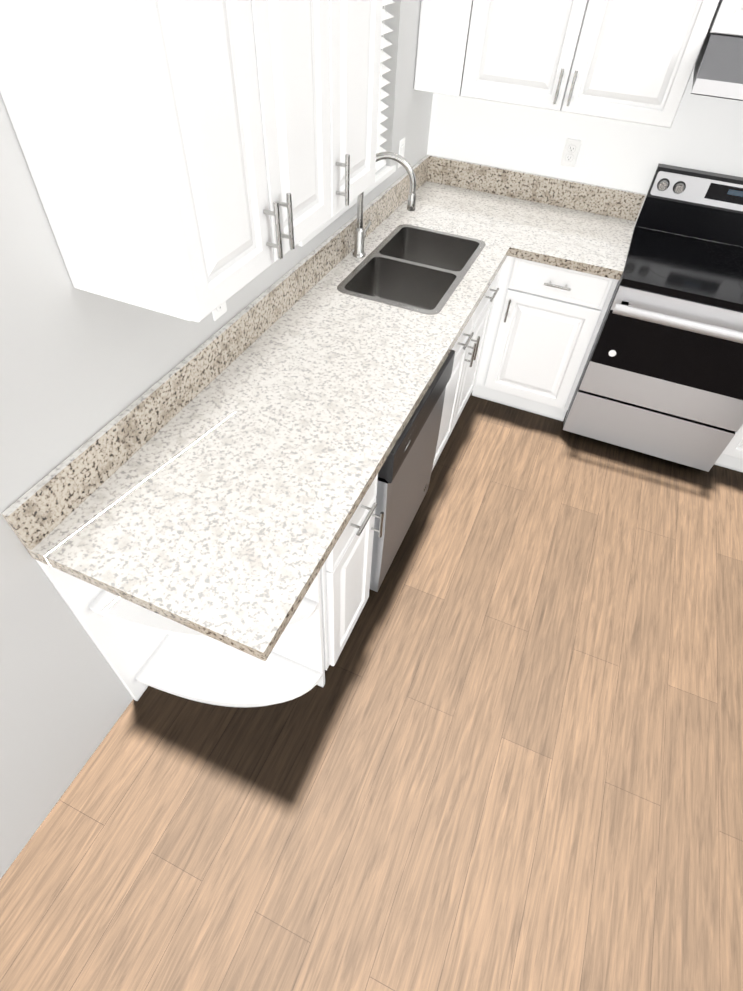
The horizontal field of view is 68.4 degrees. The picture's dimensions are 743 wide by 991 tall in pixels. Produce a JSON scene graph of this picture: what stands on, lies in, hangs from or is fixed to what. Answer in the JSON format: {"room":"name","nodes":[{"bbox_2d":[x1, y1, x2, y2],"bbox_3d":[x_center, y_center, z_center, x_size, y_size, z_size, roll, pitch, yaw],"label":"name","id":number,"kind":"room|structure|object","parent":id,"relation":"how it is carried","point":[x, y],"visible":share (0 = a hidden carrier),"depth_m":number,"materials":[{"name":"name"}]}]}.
{"room":"kitchen","nodes":[
{"label":"kitchen","id":0,"kind":"room"},
{"bbox_2d":[0,0,432,878],"bbox_3d":[-0.838,-0.471,0.764,0.160,3.404,5.600,19,50,14],"label":"wall","id":1,"kind":"structure","parent":0,"point":[78,368],"depth_m":1.40,"materials":[{"name":"grey paint"}]},
{"bbox_2d":[0,0,382,321],"bbox_3d":[-0.284,-0.957,1.159,0.361,0.755,0.924,19,50,14],"label":"upper cabinet","id":2,"kind":"object","parent":1,"relation":"attached to","point":[195,160],"visible":1,"depth_m":1.01,"materials":[{"name":"white wood"}]},
{"bbox_2d":[212,301,226,320],"bbox_3d":[-0.469,-0.601,1.671,0.007,0.117,0.072,19,50,14],"label":"outlet","id":3,"kind":"object","parent":1,"relation":"attached to","point":[219,311],"visible":0.4,"depth_m":1.70,"materials":[{"name":"white plastic"}]},
{"bbox_2d":[298,165,395,246],"bbox_3d":[-0.117,-1.258,2.317,0.105,0.024,0.951,19,50,14],"label":"window sill","id":4,"kind":"structure","parent":1,"relation":"attached to","point":[382,174],"depth_m":2.30,"materials":[{"name":"white paint"}]},
{"bbox_2d":[375,0,394,172],"bbox_3d":[-0.109,-1.577,1.974,0.070,0.921,0.901,19,50,14],"label":"window blinds","id":5,"kind":"object","parent":1,"relation":"attached to","point":[383,94],"visible":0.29,"depth_m":2.33,"materials":[{"name":"white"}]},
{"bbox_2d":[398,137,404,167],"bbox_3d":[0.148,-1.661,2.652,0.009,0.117,0.072,19,50,14],"label":"light switch","id":6,"kind":"object","parent":1,"relation":"attached to","point":[401,146],"visible":0.58,"depth_m":2.63,"materials":[{"name":"white plastic"}]},
{"bbox_2d":[0,393,742,990],"bbox_3d":[0.561,1.215,1.684,3.370,0.100,5.920,19,50,14],"label":"floor","id":7,"kind":"structure","parent":0,"point":[502,749],"depth_m":1.82,"materials":[{"name":"brown wood"}]},
{"bbox_2d":[35,559,324,706],"bbox_3d":[-0.496,0.425,1.682,0.603,0.873,0.337,19,50,14],"label":"shelf unit","id":8,"kind":"object","parent":7,"relation":"on","point":[141,649],"visible":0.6,"depth_m":1.87,"materials":[{"name":"white wood"}]},
{"bbox_2d":[320,474,383,669],"bbox_3d":[-0.327,0.197,1.899,0.666,0.873,0.367,19,50,14],"label":"base cabinet","id":9,"kind":"object","parent":7,"relation":"on","point":[345,571],"visible":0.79,"depth_m":1.74,"materials":[{"name":"white wood"}]},
{"bbox_2d":[370,350,454,591],"bbox_3d":[-0.133,-0.138,2.214,0.660,0.872,0.619,19,50,14],"label":"dishwasher","id":10,"kind":"object","parent":7,"relation":"on","point":[404,473],"visible":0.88,"depth_m":1.99,"materials":[{"name":"grey metal"}]},
{"bbox_2d":[432,270,499,469],"bbox_3d":[0.141,-0.639,2.686,0.628,0.872,0.852,19,50,14],"label":"base cabinet","id":11,"kind":"object","parent":7,"relation":"on","point":[467,348],"visible":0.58,"depth_m":2.48,"materials":[{"name":"white wood"}]},
{"bbox_2d":[2,155,549,660],"bbox_3d":[0.046,-0.756,2.083,0.660,0.165,2.855,19,50,14],"label":"countertop","id":12,"kind":"structure","parent":11,"relation":"on","point":[218,485],"depth_m":1.54,"materials":[{"name":"stone"}]},
{"bbox_2d":[352,152,415,257],"bbox_3d":[0.058,-1.195,2.263,0.247,0.408,0.146,19,50,14],"label":"gooseneck faucet","id":13,"kind":"object","parent":12,"relation":"on","point":[360,236],"visible":0.83,"depth_m":2.23,"materials":[{"name":"silver metal"}]},
{"bbox_2d":[337,224,485,314],"bbox_3d":[0.191,-0.936,2.445,0.436,0.202,0.756,19,50,14],"label":"double-bowl sink","id":14,"kind":"object","parent":12,"relation":"in","point":[415,268],"visible":0.71,"depth_m":2.46,"materials":[{"name":"silver metal"}]},
{"bbox_2d":[416,158,517,210],"bbox_3d":[0.475,-1.489,2.774,0.360,0.165,0.665,19,50,14],"label":"countertop","id":15,"kind":"structure","parent":11,"relation":"on","point":[460,183],"depth_m":2.96,"materials":[{"name":"stone"}]},
{"bbox_2d":[472,256,618,420],"bbox_3d":[0.961,-0.965,3.029,0.545,0.873,0.666,19,50,14],"label":"base cabinet","id":16,"kind":"object","parent":7,"relation":"on","point":[544,324],"visible":0.85,"depth_m":2.78,"materials":[{"name":"white wood"}]},
{"bbox_2d":[514,177,645,279],"bbox_3d":[1.011,-1.312,2.644,0.498,0.165,0.647,19,50,14],"label":"countertop","id":17,"kind":"structure","parent":16,"relation":"on","point":[572,225],"depth_m":2.72,"materials":[{"name":"stone"}]},
{"bbox_2d":[563,163,742,471],"bbox_3d":[1.545,-0.811,2.714,0.762,1.183,0.756,19,50,14],"label":"electric range","id":18,"kind":"object","parent":7,"relation":"on","point":[662,376],"visible":0.98,"depth_m":2.58,"materials":[{"name":"grey metal"}]},
{"bbox_2d":[714,424,742,472],"bbox_3d":[2.078,-0.580,2.745,0.339,0.873,0.666,19,50,14],"label":"base cabinet","id":19,"kind":"object","parent":7,"relation":"on","point":[731,456],"visible":0.12,"depth_m":2.81,"materials":[{"name":"white wood"}]},
{"bbox_2d":[427,27,742,243],"bbox_3d":[1.745,-1.577,2.551,3.370,2.470,0.160,19,50,14],"label":"wall","id":20,"kind":"structure","parent":0,"point":[703,133],"depth_m":2.70,"materials":[{"name":"white paint"}]},
{"bbox_2d":[414,0,719,127],"bbox_3d":[0.792,-2.055,2.219,1.140,0.755,0.361,19,50,14],"label":"upper cabinet","id":21,"kind":"object","parent":20,"relation":"attached to","point":[634,61],"visible":1,"depth_m":2.26,"materials":[{"name":"white wood"}]},
{"bbox_2d":[560,138,580,166],"bbox_3d":[0.996,-1.714,2.736,0.072,0.117,0.007,19,50,14],"label":"outlet","id":22,"kind":"object","parent":20,"relation":"attached to","point":[570,152],"visible":1,"depth_m":2.73,"materials":[{"name":"white plastic"}]},
{"bbox_2d":[710,0,742,35],"bbox_3d":[1.686,-1.852,1.879,0.775,0.448,0.361,19,50,14],"label":"upper cabinet","id":23,"kind":"object","parent":20,"relation":"attached to","point":[727,19],"visible":0.83,"depth_m":2.00,"materials":[{"name":"white wood"}]},
{"bbox_2d":[691,28,742,100],"bbox_3d":[1.645,-1.598,2.057,0.764,0.155,0.506,19,50,14],"label":"under-cabinet range hood","id":24,"kind":"object","parent":23,"relation":"attached to","point":[718,70],"visible":0.96,"depth_m":2.02,"materials":[{"name":"silver metal"}]}
]}

